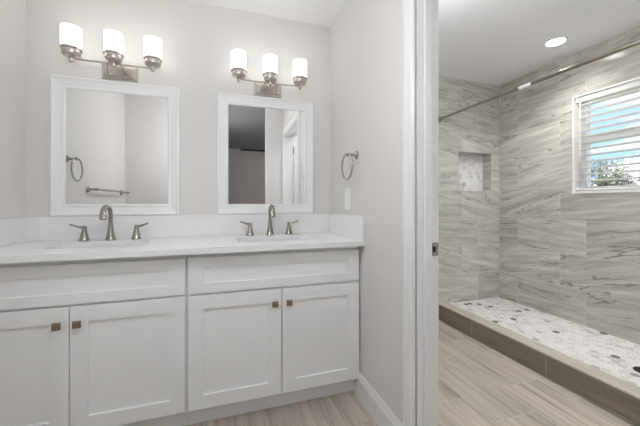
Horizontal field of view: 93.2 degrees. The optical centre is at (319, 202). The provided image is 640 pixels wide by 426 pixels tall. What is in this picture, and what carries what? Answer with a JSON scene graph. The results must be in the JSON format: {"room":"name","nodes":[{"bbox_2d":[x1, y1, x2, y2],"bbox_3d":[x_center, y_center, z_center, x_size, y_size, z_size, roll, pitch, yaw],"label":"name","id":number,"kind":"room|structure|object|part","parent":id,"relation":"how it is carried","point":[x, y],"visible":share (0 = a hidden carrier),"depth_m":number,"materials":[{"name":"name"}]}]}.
{"room":"bathroom","nodes":[
{"label":"bathroom","id":0,"kind":"room"},
{"bbox_2d":[0,0,25,218],"bbox_3d":[-1.446,-0.090,0.833,0.100,2.480,1.849,0,0,-18],"label":"wall","id":1,"kind":"structure","parent":0,"point":[12,12],"depth_m":1.62,"materials":[{"name":"paint"}]},
{"bbox_2d":[26,0,330,216],"bbox_3d":[-0.821,-0.090,2.056,2.036,2.480,0.100,0,0,-18],"label":"wall","id":2,"kind":"structure","parent":0,"point":[198,39],"depth_m":1.99,"materials":[{"name":"paint"}]},
{"bbox_2d":[59,23,162,82],"bbox_3d":[-1.208,-0.867,1.788,0.509,0.224,0.173,0,0,-18],"label":"vanity light","id":3,"kind":"object","parent":2,"relation":"attached to","point":[70,45],"visible":1,"depth_m":1.74,"materials":[{"name":"white glass"}]},
{"bbox_3d":[-1.391,-0.921,1.692,0.097,0.115,0.097,0,0,-18],"label":"lamp shade","id":4,"kind":"part","parent":3,"relation":"part of","materials":[{"name":"white glass"}]},
{"bbox_3d":[-1.197,-0.921,1.754,0.097,0.115,0.097,0,0,-18],"label":"lamp shade","id":5,"kind":"part","parent":3,"relation":"part of","materials":[{"name":"white glass"}]},
{"bbox_3d":[-1.231,-0.801,1.860,0.192,0.092,0.022,0,0,-18],"label":"plate","id":6,"kind":"part","parent":3,"relation":"part of","materials":[{"name":"silver metal"}]},
{"bbox_3d":[-1.003,-0.921,1.816,0.097,0.115,0.097,0,0,-18],"label":"lamp shade","id":7,"kind":"part","parent":3,"relation":"part of","materials":[{"name":"white glass"}]},
{"bbox_2d":[50,74,179,215],"bbox_3d":[-1.235,-0.331,1.856,0.681,0.820,0.027,0,0,-18],"label":"framed mirror","id":8,"kind":"object","parent":2,"relation":"attached to","point":[116,144],"visible":1,"depth_m":1.85,"materials":[{"name":"paint"}]},
{"bbox_3d":[-1.238,-0.331,1.863,0.542,0.680,0.006,0,0,-18],"label":"glass","id":9,"kind":"part","parent":8,"relation":"part of","materials":[{"name":"silver mirror"}]},
{"bbox_2d":[28,213,328,240],"bbox_3d":[-0.797,0.149,2.000,1.847,0.139,0.020,0,0,-18],"label":"backsplash","id":10,"kind":"structure","parent":2,"relation":"attached to","point":[52,228],"depth_m":1.94,"materials":[{"name":"white stone"}]},
{"bbox_2d":[218,92,313,213],"bbox_3d":[-0.369,-0.330,2.133,0.670,0.818,0.027,0,0,-18],"label":"framed mirror","id":11,"kind":"object","parent":2,"relation":"attached to","point":[266,145],"visible":1,"depth_m":2.13,"materials":[{"name":"paint"}]},
{"bbox_3d":[-0.371,-0.330,2.140,0.531,0.678,0.006,0,0,-18],"label":"glass","id":12,"kind":"part","parent":11,"relation":"part of","materials":[{"name":"silver mirror"}]},
{"bbox_2d":[231,49,306,97],"bbox_3d":[-0.344,-0.864,2.064,0.509,0.224,0.173,0,0,-18],"label":"vanity light","id":13,"kind":"object","parent":2,"relation":"attached to","point":[238,56],"visible":1,"depth_m":2.02,"materials":[{"name":"white glass"}]},
{"bbox_3d":[-0.527,-0.918,1.968,0.097,0.115,0.097,0,0,-18],"label":"lamp shade","id":14,"kind":"part","parent":13,"relation":"part of","materials":[{"name":"white glass"}]},
{"bbox_3d":[-0.367,-0.798,2.136,0.192,0.092,0.022,0,0,-18],"label":"plate","id":15,"kind":"part","parent":13,"relation":"part of","materials":[{"name":"silver metal"}]},
{"bbox_3d":[-0.333,-0.918,2.030,0.097,0.115,0.097,0,0,-18],"label":"lamp shade","id":16,"kind":"part","parent":13,"relation":"part of","materials":[{"name":"white glass"}]},
{"bbox_3d":[-0.139,-0.918,2.092,0.097,0.115,0.097,0,0,-18],"label":"lamp shade","id":17,"kind":"part","parent":13,"relation":"part of","materials":[{"name":"white glass"}]},
{"bbox_2d":[331,0,402,423],"bbox_3d":[0.582,-0.120,0.900,0.108,2.540,4.360,0,0,-18],"label":"wall","id":18,"kind":"structure","parent":0,"point":[367,35],"depth_m":1.64,"materials":[{"name":"paint"}]},
{"bbox_2d":[345,188,350,209],"bbox_3d":[0.178,-0.026,1.970,0.009,0.140,0.086,0,0,-18],"label":"light switch","id":19,"kind":"object","parent":18,"relation":"attached to","point":[347,190],"visible":1,"depth_m":1.95,"materials":[{"name":"white plastic"}]},
{"bbox_2d":[341,151,358,179],"bbox_3d":[0.189,-0.225,1.826,0.074,0.181,0.170,0,0,-18],"label":"towel ring","id":20,"kind":"object","parent":18,"relation":"attached to","point":[355,155],"visible":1,"depth_m":1.82,"materials":[{"name":"metal"}]},
{"bbox_3d":[0.189,-0.290,1.826,0.074,0.052,0.052,0,0,-18],"label":"post","id":21,"kind":"part","parent":20,"relation":"part of","materials":[{"name":"metal"}]},
{"bbox_2d":[354,371,402,425],"bbox_3d":[0.292,1.077,1.603,0.015,0.145,0.522,0,0,-18],"label":"baseboard","id":22,"kind":"structure","parent":18,"relation":"attached to","point":[377,408],"depth_m":1.60,"materials":[{"name":"paint"}]},
{"bbox_2d":[403,0,414,425],"bbox_3d":[0.509,0.087,0.916,0.020,2.126,0.917,0,0,-18],"label":"trim","id":23,"kind":"structure","parent":18,"relation":"attached to","point":[408,5],"depth_m":1.30,"materials":[{"name":"paint"}]},
{"bbox_2d":[415,0,437,425],"bbox_3d":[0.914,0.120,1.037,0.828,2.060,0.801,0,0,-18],"label":"door jamb","id":24,"kind":"object","parent":18,"relation":"in","point":[426,11],"depth_m":1.28,"materials":[{"name":"paint"}]},
{"bbox_3d":[0.494,0.200,1.302,0.036,0.056,0.002,0,0,-18],"label":"strike plate","id":25,"kind":"part","parent":24,"relation":"part of","materials":[{"name":"metal"}]},
{"bbox_2d":[438,0,438,425],"bbox_3d":[0.631,0.087,0.955,0.020,2.126,0.917,0,0,-18],"label":"trim","id":26,"kind":"structure","parent":18,"relation":"attached to","point":[438,0],"depth_m":1.31,"materials":[{"name":"paint"}]},
{"bbox_2d":[185,320,633,425],"bbox_3d":[-0.102,1.200,-0.426,4.745,0.100,6.250,0,0,-18],"label":"floor","id":27,"kind":"structure","parent":0,"point":[479,385],"depth_m":1.74,"materials":[{"name":"tile"}]},
{"bbox_2d":[0,255,187,425],"bbox_3d":[-1.164,0.700,1.598,0.896,0.900,0.555,0,0,-18],"label":"vanity cabinet","id":28,"kind":"object","parent":27,"relation":"on","point":[90,342],"visible":0.94,"depth_m":1.39,"materials":[{"name":"paint"}]},
{"bbox_3d":[-1.316,0.752,1.299,0.400,0.571,0.020,0,0,-18],"label":"door","id":29,"kind":"part","parent":28,"relation":"part of","materials":[{"name":"paint"}]},
{"bbox_3d":[-1.154,0.541,1.325,0.032,0.032,0.029,0,0,-18],"label":"knob","id":30,"kind":"part","parent":28,"relation":"part of","materials":[{"name":"metal"}]},
{"bbox_3d":[-1.082,0.541,1.348,0.032,0.032,0.029,0,0,-18],"label":"knob","id":31,"kind":"part","parent":28,"relation":"part of","materials":[{"name":"metal"}]},
{"bbox_3d":[-1.089,0.366,1.372,0.878,0.180,0.020,0,0,-18],"label":"drawer","id":32,"kind":"part","parent":28,"relation":"part of","materials":[{"name":"paint"}]},
{"bbox_3d":[-0.896,0.752,1.433,0.474,0.571,0.020,0,0,-18],"label":"door","id":33,"kind":"part","parent":28,"relation":"part of","materials":[{"name":"paint"}]},
{"bbox_2d":[187,247,358,424],"bbox_3d":[-0.285,0.700,1.879,0.946,0.900,0.555,0,0,-18],"label":"vanity cabinet","id":34,"kind":"object","parent":27,"relation":"on","point":[266,329],"visible":0.98,"depth_m":1.63,"materials":[{"name":"paint"}]},
{"bbox_2d":[0,232,364,263],"bbox_3d":[-0.710,0.234,1.729,1.847,0.029,0.590,0,0,-18],"label":"countertop","id":35,"kind":"structure","parent":34,"relation":"on","point":[29,251],"depth_m":1.59,"materials":[{"name":"white stone"}]},
{"bbox_2d":[0,217,27,246],"bbox_3d":[-1.577,0.149,1.441,0.020,0.139,0.569,0,0,-18],"label":"side splash","id":36,"kind":"object","parent":35,"relation":"on","point":[12,230],"visible":1,"depth_m":1.59,"materials":[{"name":"white stone"}]},
{"bbox_2d":[65,245,137,248],"bbox_3d":[-1.156,0.314,1.599,0.486,0.130,0.330,0,0,-18],"label":"sink","id":37,"kind":"object","parent":35,"relation":"in","point":[130,245],"visible":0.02,"depth_m":1.72,"materials":[{"name":"white ceramic"}]},
{"bbox_2d":[69,205,148,240],"bbox_3d":[-1.217,0.115,1.732,0.398,0.208,0.164,0,0,-18],"label":"faucet","id":38,"kind":"object","parent":35,"relation":"on","point":[110,235],"visible":1,"depth_m":1.76,"materials":[{"name":"silver metal"}]},
{"bbox_3d":[-1.360,0.175,1.745,0.053,0.087,0.053,0,0,-18],"label":"handle","id":39,"kind":"part","parent":38,"relation":"part of","materials":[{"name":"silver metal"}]},
{"bbox_3d":[-1.217,0.115,1.730,0.054,0.208,0.160,0,0,-18],"label":"spout","id":40,"kind":"part","parent":38,"relation":"part of","materials":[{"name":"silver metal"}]},
{"bbox_3d":[-1.108,0.175,1.825,0.053,0.087,0.053,0,0,-18],"label":"handle","id":41,"kind":"part","parent":38,"relation":"part of","materials":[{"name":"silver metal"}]},
{"bbox_2d":[240,204,297,235],"bbox_3d":[-0.325,0.115,2.011,0.398,0.208,0.164,0,0,-18],"label":"faucet","id":42,"kind":"object","parent":35,"relation":"on","point":[271,211],"visible":0.98,"depth_m":2.04,"materials":[{"name":"silver metal"}]},
{"bbox_3d":[-0.468,0.175,2.024,0.053,0.087,0.053,0,0,-18],"label":"handle","id":43,"kind":"part","parent":42,"relation":"part of","materials":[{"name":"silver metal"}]},
{"bbox_3d":[-0.324,0.115,2.010,0.054,0.208,0.160,0,0,-18],"label":"spout","id":44,"kind":"part","parent":42,"relation":"part of","materials":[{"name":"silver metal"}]},
{"bbox_3d":[-0.216,0.175,2.104,0.053,0.087,0.053,0,0,-18],"label":"handle","id":45,"kind":"part","parent":42,"relation":"part of","materials":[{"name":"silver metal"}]},
{"bbox_2d":[240,239,300,241],"bbox_3d":[-0.292,0.314,1.875,0.494,0.130,0.330,0,0,-18],"label":"sink","id":46,"kind":"object","parent":35,"relation":"in","point":[289,239],"visible":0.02,"depth_m":2.01,"materials":[{"name":"white ceramic"}]},
{"bbox_2d":[329,213,364,240],"bbox_3d":[0.163,0.149,1.997,0.020,0.139,0.569,0,0,-18],"label":"side splash","id":47,"kind":"object","parent":35,"relation":"on","point":[350,226],"visible":1,"depth_m":1.91,"materials":[{"name":"white stone"}]},
{"bbox_3d":[-0.435,0.752,1.581,0.467,0.571,0.020,0,0,-18],"label":"door","id":48,"kind":"part","parent":34,"relation":"part of","materials":[{"name":"paint"}]},
{"bbox_3d":[-0.214,0.366,1.651,0.930,0.180,0.020,0,0,-18],"label":"drawer","id":49,"kind":"part","parent":34,"relation":"part of","materials":[{"name":"paint"}]},
{"bbox_3d":[-0.240,0.541,1.617,0.032,0.032,0.029,0,0,-18],"label":"knob","id":50,"kind":"part","parent":34,"relation":"part of","materials":[{"name":"metal"}]},
{"bbox_3d":[-0.167,0.541,1.641,0.032,0.032,0.029,0,0,-18],"label":"knob","id":51,"kind":"part","parent":34,"relation":"part of","materials":[{"name":"metal"}]},
{"bbox_3d":[0.011,0.752,1.723,0.458,0.571,0.020,0,0,-18],"label":"door","id":52,"kind":"part","parent":34,"relation":"part of","materials":[{"name":"paint"}]},
{"bbox_2d":[439,299,639,425],"bbox_3d":[1.637,1.075,1.731,0.128,0.151,2.900,0,0,-18],"label":"curb","id":53,"kind":"object","parent":27,"relation":"on","point":[621,398],"visible":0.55,"depth_m":1.96,"materials":[{"name":"tile"}]},
{"bbox_2d":[188,0,639,85],"bbox_3d":[0.523,-1.357,1.401,4.450,0.105,3.350,0,0,-18],"label":"ceiling","id":54,"kind":"structure","parent":0,"point":[494,42],"depth_m":2.24,"materials":[{"name":"paint"}]},
{"bbox_2d":[543,36,567,46],"bbox_3d":[1.908,-1.301,2.449,0.160,0.007,0.160,0,0,-18],"label":"recessed light","id":55,"kind":"object","parent":54,"relation":"in","point":[556,41],"visible":1,"depth_m":2.43,"materials":[{"name":"paint"}]},
{"bbox_2d":[439,76,498,302],"bbox_3d":[1.105,-0.077,3.214,2.298,2.455,0.250,0,0,-18],"label":"wall","id":56,"kind":"structure","parent":0,"point":[468,139],"depth_m":3.24,"materials":[{"name":"tile"}]},
{"bbox_2d":[439,39,639,121],"bbox_3d":[1.677,-0.864,1.743,0.060,0.060,2.899,0,0,-18],"label":"shower curtain rod","id":57,"kind":"object","parent":56,"relation":"attached to","point":[632,44],"visible":0.91,"depth_m":2.04,"materials":[{"name":"metal"}]},
{"bbox_2d":[451,297,639,386],"bbox_3d":[2.067,1.100,1.868,0.785,0.100,2.900,0,0,-18],"label":"floor","id":58,"kind":"structure","parent":0,"point":[615,356],"depth_m":2.39,"materials":[{"name":"tile"}]},
{"bbox_2d":[633,366,639,372],"bbox_3d":[2.023,1.048,1.881,0.110,0.004,0.110,0,0,-18],"label":"shower drain","id":59,"kind":"object","parent":58,"relation":"on","point":[636,368],"visible":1,"depth_m":1.91,"materials":[{"name":"metal"}]},
{"bbox_2d":[499,26,639,344],"bbox_3d":[2.551,-0.077,1.970,0.200,2.455,3.000,0,0,-18],"label":"wall","id":60,"kind":"structure","parent":0,"point":[575,258],"depth_m":2.74,"materials":[{"name":"tile"}]},
{"bbox_2d":[571,77,639,193],"bbox_3d":[2.425,-0.503,2.262,0.162,0.851,0.892,0,0,-18],"label":"window","id":61,"kind":"structure","parent":60,"relation":"in","point":[576,184],"depth_m":2.65,"materials":[{"name":"plastic"}]},
{"bbox_3d":[2.409,-0.088,2.257,0.127,0.020,0.892,0,0,-18],"label":"sill","id":62,"kind":"part","parent":61,"relation":"part of","materials":[{"name":"paint"}]},
{"bbox_2d":[576,79,639,190],"bbox_3d":[2.395,-0.512,2.255,0.078,0.812,0.846,0,0,-18],"label":"window blind","id":63,"kind":"object","parent":61,"relation":"attached to","point":[635,84],"visible":1,"depth_m":2.44,"materials":[{"name":"white plastic"}]},
{"bbox_3d":[2.399,-0.894,2.257,0.065,0.048,0.846,0,0,-18],"label":"head rail","id":64,"kind":"part","parent":63,"relation":"part of","materials":[{"name":"white plastic"}]},
{"bbox_3d":[2.402,-0.115,2.257,0.050,0.018,0.846,0,0,-18],"label":"rail","id":65,"kind":"part","parent":63,"relation":"part of","materials":[{"name":"white plastic"}]},
{"label":"outside","id":66,"kind":"structure","parent":0,"visible":0},
{"bbox_3d":[38.344,1.700,33.256,86.700,0.100,140.000,0,0,-18],"label":"ground","id":67,"kind":"structure","parent":66,"visible":0},
{"bbox_2d":[591,157,631,185],"bbox_3d":[7.162,0.226,7.705,1.100,2.854,1.302,0,0,-27],"label":"tree","id":68,"kind":"object","parent":67,"relation":"on","point":[600,183],"visible":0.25,"depth_m":7.49,"materials":[{"name":"green plant"}]}
]}

